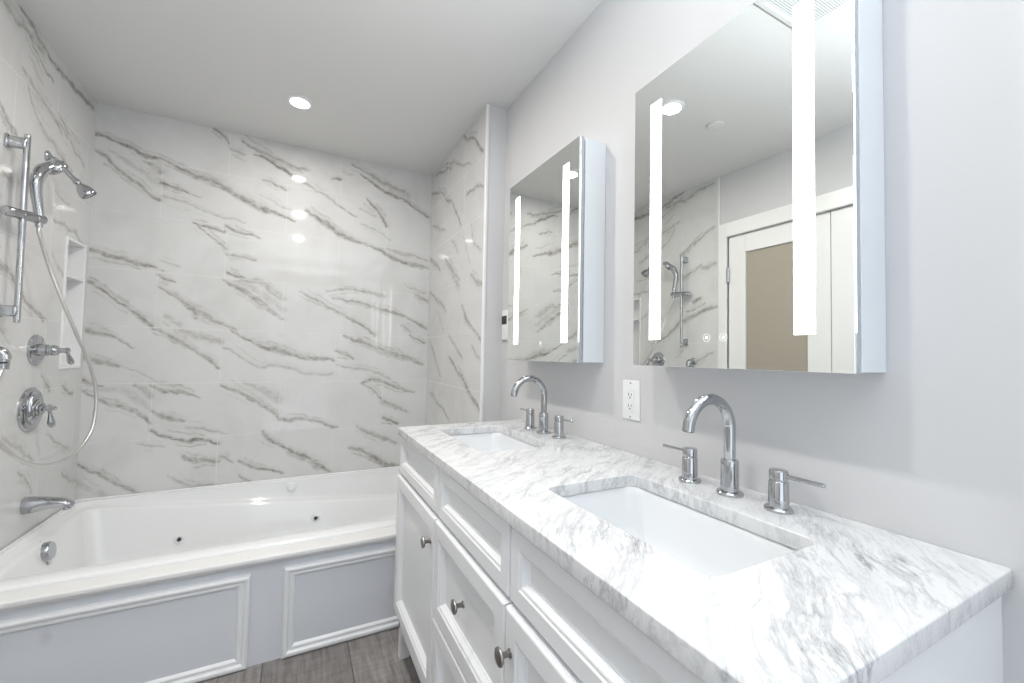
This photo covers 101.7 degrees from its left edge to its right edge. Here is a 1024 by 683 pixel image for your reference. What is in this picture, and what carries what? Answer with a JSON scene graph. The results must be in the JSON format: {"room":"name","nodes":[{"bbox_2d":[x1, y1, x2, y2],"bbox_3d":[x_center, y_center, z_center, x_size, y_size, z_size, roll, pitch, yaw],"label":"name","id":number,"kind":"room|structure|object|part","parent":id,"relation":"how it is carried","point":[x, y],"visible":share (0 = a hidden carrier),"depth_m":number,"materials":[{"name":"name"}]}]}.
{"room":"bathroom","nodes":[
{"label":"bathroom","id":0,"kind":"room"},
{"bbox_2d":[0,0,96,550],"bbox_3d":[-1.948,-0.023,1.683,0.001,2.456,0.973,2,-2,-27],"label":"wall","id":1,"kind":"structure","parent":0,"point":[42,98],"depth_m":1.72,"materials":[{"name":"stone"}]},
{"bbox_2d":[0,346,11,368],"bbox_3d":[-1.787,0.051,1.445,0.072,0.091,0.060,2,-2,-27],"label":"supplies","id":2,"kind":"object","parent":1,"relation":"attached to","point":[5,355],"visible":1,"depth_m":1.45,"materials":[{"name":"silver metal"}]},
{"bbox_2d":[0,133,47,322],"bbox_3d":[-1.813,-0.416,1.532,0.070,0.696,0.141,1,-2,-5],"label":"slide bar","id":3,"kind":"object","parent":1,"relation":"attached to","point":[21,213],"visible":1,"depth_m":1.52,"materials":[{"name":"silver metal"}]},
{"bbox_2d":[0,159,97,466],"bbox_3d":[-1.812,-0.117,1.641,0.082,1.206,0.486,2,-2,-16],"label":"shower","id":4,"kind":"object","parent":3,"relation":"attached to","point":[40,172],"visible":0.98,"depth_m":1.61,"materials":[{"name":"silver metal"}]},
{"bbox_3d":[-1.799,-0.566,1.594,0.042,0.263,0.078,1,-2,-4],"label":"handle","id":5,"kind":"part","parent":4,"relation":"part of","materials":[{"name":"silver metal"}]},
{"bbox_2d":[17,387,56,431],"bbox_3d":[-1.933,0.279,1.718,0.077,0.180,0.180,2,-2,-27],"label":"shower valve","id":6,"kind":"object","parent":1,"relation":"attached to","point":[31,407],"visible":1,"depth_m":1.69,"materials":[{"name":"silver metal"}]},
{"bbox_3d":[-1.951,0.272,1.701,0.014,0.134,0.074,2,-2,-27],"label":"raised plate","id":7,"kind":"part","parent":6,"relation":"part of","materials":[{"name":"silver metal"}]},
{"bbox_3d":[-1.927,0.277,1.726,0.059,0.080,0.080,2,-2,-27],"label":"stem","id":8,"kind":"part","parent":6,"relation":"part of","materials":[{"name":"silver metal"}]},
{"bbox_3d":[-1.920,0.318,1.737,0.025,0.082,0.030,2,-2,-27],"label":"lever","id":9,"kind":"part","parent":6,"relation":"part of","materials":[{"name":"silver metal"}]},
{"bbox_2d":[19,496,74,514],"bbox_3d":[-1.908,0.667,1.720,0.149,0.070,0.062,2,-2,-27],"label":"tub spout","id":10,"kind":"object","parent":1,"relation":"attached to","point":[30,504],"visible":1,"depth_m":1.70,"materials":[{"name":"silver metal"}]},
{"bbox_2d":[26,335,74,365],"bbox_3d":[-1.922,0.037,1.748,0.110,0.128,0.128,2,-2,-27],"label":"shower valve","id":11,"kind":"object","parent":1,"relation":"attached to","point":[36,350],"visible":1,"depth_m":1.72,"materials":[{"name":"silver metal"}]},
{"bbox_3d":[-1.920,0.037,1.749,0.094,0.052,0.052,2,-2,-27],"label":"stem","id":12,"kind":"part","parent":11,"relation":"part of","materials":[{"name":"silver metal"}]},
{"bbox_3d":[-1.891,0.067,1.781,0.023,0.066,0.047,2,-2,-27],"label":"lever","id":13,"kind":"part","parent":11,"relation":"part of","materials":[{"name":"silver metal"}]},
{"bbox_2d":[44,150,96,198],"bbox_3d":[-1.903,-0.713,1.804,0.157,0.177,0.063,3,-2,-36],"label":"shower","id":14,"kind":"object","parent":1,"relation":"attached to","point":[84,191],"visible":0.72,"depth_m":1.80,"materials":[{"name":"silver metal"}]},
{"bbox_3d":[-1.919,-0.736,1.783,0.096,0.099,0.021,2,-2,-35],"label":"arm","id":15,"kind":"part","parent":14,"relation":"part of","materials":[{"name":"silver metal"}]},
{"bbox_2d":[59,236,86,368],"bbox_3d":[-2.146,-0.179,1.975,0.106,0.614,0.199,2,-2,-27],"label":"wall niche","id":16,"kind":"object","parent":1,"relation":"attached to","point":[75,251],"visible":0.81,"depth_m":2.06,"materials":[{"name":"white stone"}]},
{"bbox_2d":[67,273,82,281],"bbox_3d":[-2.140,-0.309,1.981,0.094,0.016,0.175,2,-2,-27],"label":"shelf","id":17,"kind":"object","parent":16,"relation":"attached to","point":[70,277],"depth_m":2.04,"materials":[{"name":"white stone"}]},
{"bbox_2d":[75,102,431,499],"bbox_3d":[-1.382,0.016,2.523,1.777,2.456,0.001,2,-2,-27],"label":"wall","id":18,"kind":"structure","parent":0,"point":[257,309],"depth_m":2.43,"materials":[{"name":"stone"}]},
{"bbox_2d":[16,0,601,175],"bbox_3d":[-0.479,-1.278,0.984,2.086,0.060,3.818,2,-2,-27],"label":"ceiling","id":19,"kind":"structure","parent":0,"point":[392,83],"depth_m":1.82,"materials":[{"name":"white paint"}]},
{"bbox_2d":[286,95,312,109],"bbox_3d":[-1.081,-1.217,2.126,0.124,0.008,0.124,2,-2,-27],"label":"recessed light","id":20,"kind":"object","parent":19,"relation":"in","point":[297,101],"visible":1,"depth_m":2.12,"materials":[{"name":"white plastic"}]},
{"bbox_2d":[197,627,420,682],"bbox_3d":[-0.526,1.231,0.899,2.086,0.050,3.818,2,-2,-27],"label":"floor","id":21,"kind":"structure","parent":0,"point":[372,658],"depth_m":1.57,"materials":[{"name":"grey wood"}]},
{"bbox_2d":[0,526,398,682],"bbox_3d":[-0.948,1.019,1.610,1.770,0.407,0.086,2,-2,-27],"label":"tub apron","id":22,"kind":"object","parent":21,"relation":"on","point":[194,621],"visible":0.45,"depth_m":1.50,"materials":[{"name":"paint"}]},
{"bbox_3d":[-1.350,1.033,1.370,0.826,0.344,0.018,2,-2,-27],"label":"panel moulding","id":23,"kind":"part","parent":22,"relation":"part of","materials":[{"name":"white paint"}]},
{"bbox_3d":[-0.527,1.062,1.795,0.809,0.346,0.018,2,-2,-27],"label":"panel moulding","id":24,"kind":"part","parent":22,"relation":"part of","materials":[{"name":"white paint"}]},
{"bbox_2d":[0,466,401,592],"bbox_3d":[-1.185,1.011,2.067,1.772,0.405,0.944,2,-2,-27],"label":"bathtub","id":25,"kind":"object","parent":21,"relation":"on","point":[98,536],"visible":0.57,"depth_m":2.17,"materials":[{"name":"white ceramic"}]},
{"bbox_2d":[394,437,1003,682],"bbox_3d":[0.111,0.793,1.114,0.585,0.864,1.471,2,-2,-27],"label":"vanity cabinet","id":26,"kind":"object","parent":21,"relation":"on","point":[476,600],"visible":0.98,"depth_m":0.81,"materials":[{"name":"white paint"}]},
{"bbox_3d":[-0.336,0.782,1.428,0.022,0.520,0.499,2,-2,-27],"label":"door","id":27,"kind":"part","parent":26,"relation":"part of","materials":[{"name":"white paint"}]},
{"bbox_3d":[-0.324,0.442,1.443,0.017,0.143,0.499,2,-2,-27],"label":"drawer","id":28,"kind":"part","parent":26,"relation":"part of","materials":[{"name":"white paint"}]},
{"bbox_3d":[-0.254,0.590,1.228,0.030,0.033,0.033,2,-2,-27],"label":"knob","id":29,"kind":"part","parent":26,"relation":"part of","materials":[{"name":"silver metal"}]},
{"bbox_3d":[-0.117,0.909,0.996,0.022,0.244,0.452,2,-2,-27],"label":"drawer","id":30,"kind":"part","parent":26,"relation":"part of","materials":[{"name":"white paint"}]},
{"bbox_3d":[-0.128,0.624,0.984,0.030,0.033,0.033,2,-2,-27],"label":"knob","id":31,"kind":"part","parent":26,"relation":"part of","materials":[{"name":"silver metal"}]},
{"bbox_3d":[-0.113,0.646,1.005,0.022,0.268,0.452,2,-2,-27],"label":"drawer","id":32,"kind":"part","parent":26,"relation":"part of","materials":[{"name":"white paint"}]},
{"bbox_3d":[-0.103,0.431,1.015,0.017,0.143,0.452,2,-2,-27],"label":"drawer","id":33,"kind":"part","parent":26,"relation":"part of","materials":[{"name":"white paint"}]},
{"bbox_3d":[-0.015,0.579,0.769,0.030,0.033,0.033,2,-2,-27],"label":"knob","id":34,"kind":"part","parent":26,"relation":"part of","materials":[{"name":"silver metal"}]},
{"bbox_3d":[0.107,0.761,0.573,0.022,0.520,0.500,2,-2,-27],"label":"door","id":35,"kind":"part","parent":26,"relation":"part of","materials":[{"name":"white paint"}]},
{"bbox_3d":[0.119,0.421,0.587,0.017,0.143,0.500,2,-2,-27],"label":"drawer","id":36,"kind":"part","parent":26,"relation":"part of","materials":[{"name":"white paint"}]},
{"bbox_2d":[398,420,1012,682],"bbox_3d":[0.133,0.348,1.131,0.558,0.028,1.485,2,-2,-27],"label":"countertop","id":37,"kind":"structure","parent":26,"relation":"on","point":[854,601],"depth_m":0.58,"materials":[{"name":"white stone"}]},
{"bbox_2d":[450,432,535,451],"bbox_3d":[-0.076,0.446,1.498,0.321,0.150,0.482,2,-2,-27],"label":"sink","id":38,"kind":"object","parent":37,"relation":"in","point":[492,441],"visible":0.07,"depth_m":1.70,"materials":[{"name":"white ceramic"}]},
{"bbox_2d":[511,375,572,438],"bbox_3d":[0.071,0.238,1.572,0.171,0.220,0.371,2,-2,-27],"label":"faucet","id":39,"kind":"object","parent":37,"relation":"on","point":[543,416],"visible":1,"depth_m":1.58,"materials":[{"name":"silver metal"}]},
{"bbox_3d":[0.073,0.312,1.688,0.051,0.079,0.051,2,-2,-27],"label":"handle","id":40,"kind":"part","parent":39,"relation":"part of","materials":[{"name":"silver metal"}]},
{"bbox_3d":[0.121,0.311,1.596,0.055,0.076,0.055,2,-2,-27],"label":"spout","id":41,"kind":"part","parent":39,"relation":"part of","materials":[{"name":"silver metal"}]},
{"bbox_3d":[0.169,0.308,1.504,0.051,0.079,0.051,2,-2,-27],"label":"handle","id":42,"kind":"part","parent":39,"relation":"part of","materials":[{"name":"silver metal"}]},
{"bbox_2d":[563,486,795,575],"bbox_3d":[0.285,0.429,0.801,0.321,0.150,0.482,2,-2,-27],"label":"sink","id":43,"kind":"object","parent":37,"relation":"in","point":[705,543],"visible":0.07,"depth_m":0.91,"materials":[{"name":"white ceramic"}]},
{"bbox_2d":[663,394,825,514],"bbox_3d":[0.426,0.221,0.887,0.171,0.220,0.371,2,-2,-27],"label":"faucet","id":44,"kind":"object","parent":37,"relation":"on","point":[778,502],"visible":1,"depth_m":0.89,"materials":[{"name":"silver metal"}]},
{"bbox_3d":[0.407,0.267,1.045,0.008,0.008,0.072,2,-2,-27],"label":"lever","id":45,"kind":"part","parent":44,"relation":"part of","materials":[{"name":"silver metal"}]},
{"bbox_3d":[0.428,0.296,1.003,0.051,0.079,0.051,2,-2,-27],"label":"handle","id":46,"kind":"part","parent":44,"relation":"part of","materials":[{"name":"silver metal"}]},
{"bbox_3d":[0.476,0.295,0.911,0.055,0.076,0.055,2,-2,-27],"label":"spout","id":47,"kind":"part","parent":44,"relation":"part of","materials":[{"name":"silver metal"}]},
{"bbox_3d":[0.523,0.291,0.819,0.051,0.079,0.051,2,-2,-27],"label":"handle","id":48,"kind":"part","parent":44,"relation":"part of","materials":[{"name":"silver metal"}]},
{"bbox_3d":[0.545,0.261,0.779,0.008,0.008,0.072,2,-2,-27],"label":"lever","id":49,"kind":"part","parent":44,"relation":"part of","materials":[{"name":"silver metal"}]},
{"bbox_2d":[426,106,485,424],"bbox_3d":[-0.370,0.035,2.499,0.001,2.456,0.970,2,-2,-27],"label":"wall","id":50,"kind":"structure","parent":0,"point":[457,198],"depth_m":2.42,"materials":[{"name":"stone"}]},
{"bbox_2d":[483,105,506,421],"bbox_3d":[-0.322,0.036,2.525,0.108,2.456,0.970,2,-2,-27],"label":"wall","id":51,"kind":"structure","parent":0,"point":[494,258],"depth_m":2.11,"materials":[{"name":"grey paint"}]},
{"bbox_2d":[479,104,489,421],"bbox_3d":[-0.145,0.024,2.073,0.016,2.456,0.014,2,-2,-27],"label":"trim","id":52,"kind":"structure","parent":51,"relation":"attached to","point":[487,105],"depth_m":2.08,"materials":[{"name":"white tile"}]},
{"bbox_2d":[500,0,1023,682],"bbox_3d":[0.379,0.011,1.397,0.100,2.456,3.818,2,-2,-27],"label":"wall","id":53,"kind":"structure","parent":0,"point":[929,448],"depth_m":0.72,"materials":[{"name":"grey paint"}]},
{"bbox_2d":[502,310,507,339],"bbox_3d":[-0.030,-0.083,2.070,0.013,0.150,0.084,2,-2,-27],"label":"wall control","id":54,"kind":"object","parent":53,"relation":"attached to","point":[504,312],"visible":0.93,"depth_m":2.07,"materials":[{"name":"white plastic"}]},
{"bbox_2d":[507,135,605,362],"bbox_3d":[0.152,-0.301,1.625,0.113,0.756,0.509,2,-2,-27],"label":"upper cabinet","id":55,"kind":"object","parent":53,"relation":"attached to","point":[557,234],"visible":1,"depth_m":1.47,"materials":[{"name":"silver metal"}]},
{"bbox_2d":[578,167,580,341],"bbox_3d":[0.224,-0.308,1.377,0.003,0.622,0.001,2,-2,-27],"label":"light strip","id":56,"kind":"object","parent":55,"relation":"attached to","point":[579,168],"depth_m":1.38,"materials":[{"name":"white plastic"}]},
{"bbox_3d":[0.113,-0.303,1.605,0.014,0.756,0.507,2,-2,-27],"label":"door","id":57,"kind":"part","parent":55,"relation":"part of","materials":[{"name":"silver metal"}]},
{"bbox_2d":[623,380,640,420],"bbox_3d":[0.367,0.181,1.288,0.008,0.121,0.074,2,-2,-27],"label":"wall outlet","id":58,"kind":"object","parent":53,"relation":"attached to","point":[631,388],"visible":1,"depth_m":1.28,"materials":[{"name":"white plastic"}]},
{"bbox_2d":[626,389,633,411],"bbox_3d":[0.366,0.180,1.287,0.004,0.068,0.033,2,-2,-27],"label":"receptacle","id":59,"kind":"object","parent":58,"relation":"attached to","point":[629,392],"depth_m":1.29,"materials":[{"name":"white plastic"}]},
{"bbox_2d":[633,0,886,373],"bbox_3d":[0.502,-0.318,0.947,0.113,0.756,0.509,2,-2,-27],"label":"upper cabinet","id":60,"kind":"object","parent":53,"relation":"attached to","point":[759,210],"visible":1,"depth_m":0.82,"materials":[{"name":"silver metal"}]},
{"bbox_2d":[853,0,856,332],"bbox_3d":[0.575,-0.325,0.699,0.003,0.622,0.001,2,-2,-27],"label":"light strip","id":61,"kind":"object","parent":60,"relation":"attached to","point":[854,1],"depth_m":0.70,"materials":[{"name":"white plastic"}]},
{"bbox_3d":[0.464,-0.319,0.927,0.014,0.756,0.507,2,-2,-27],"label":"door","id":62,"kind":"part","parent":60,"relation":"part of","materials":[{"name":"silver metal"}]}
]}

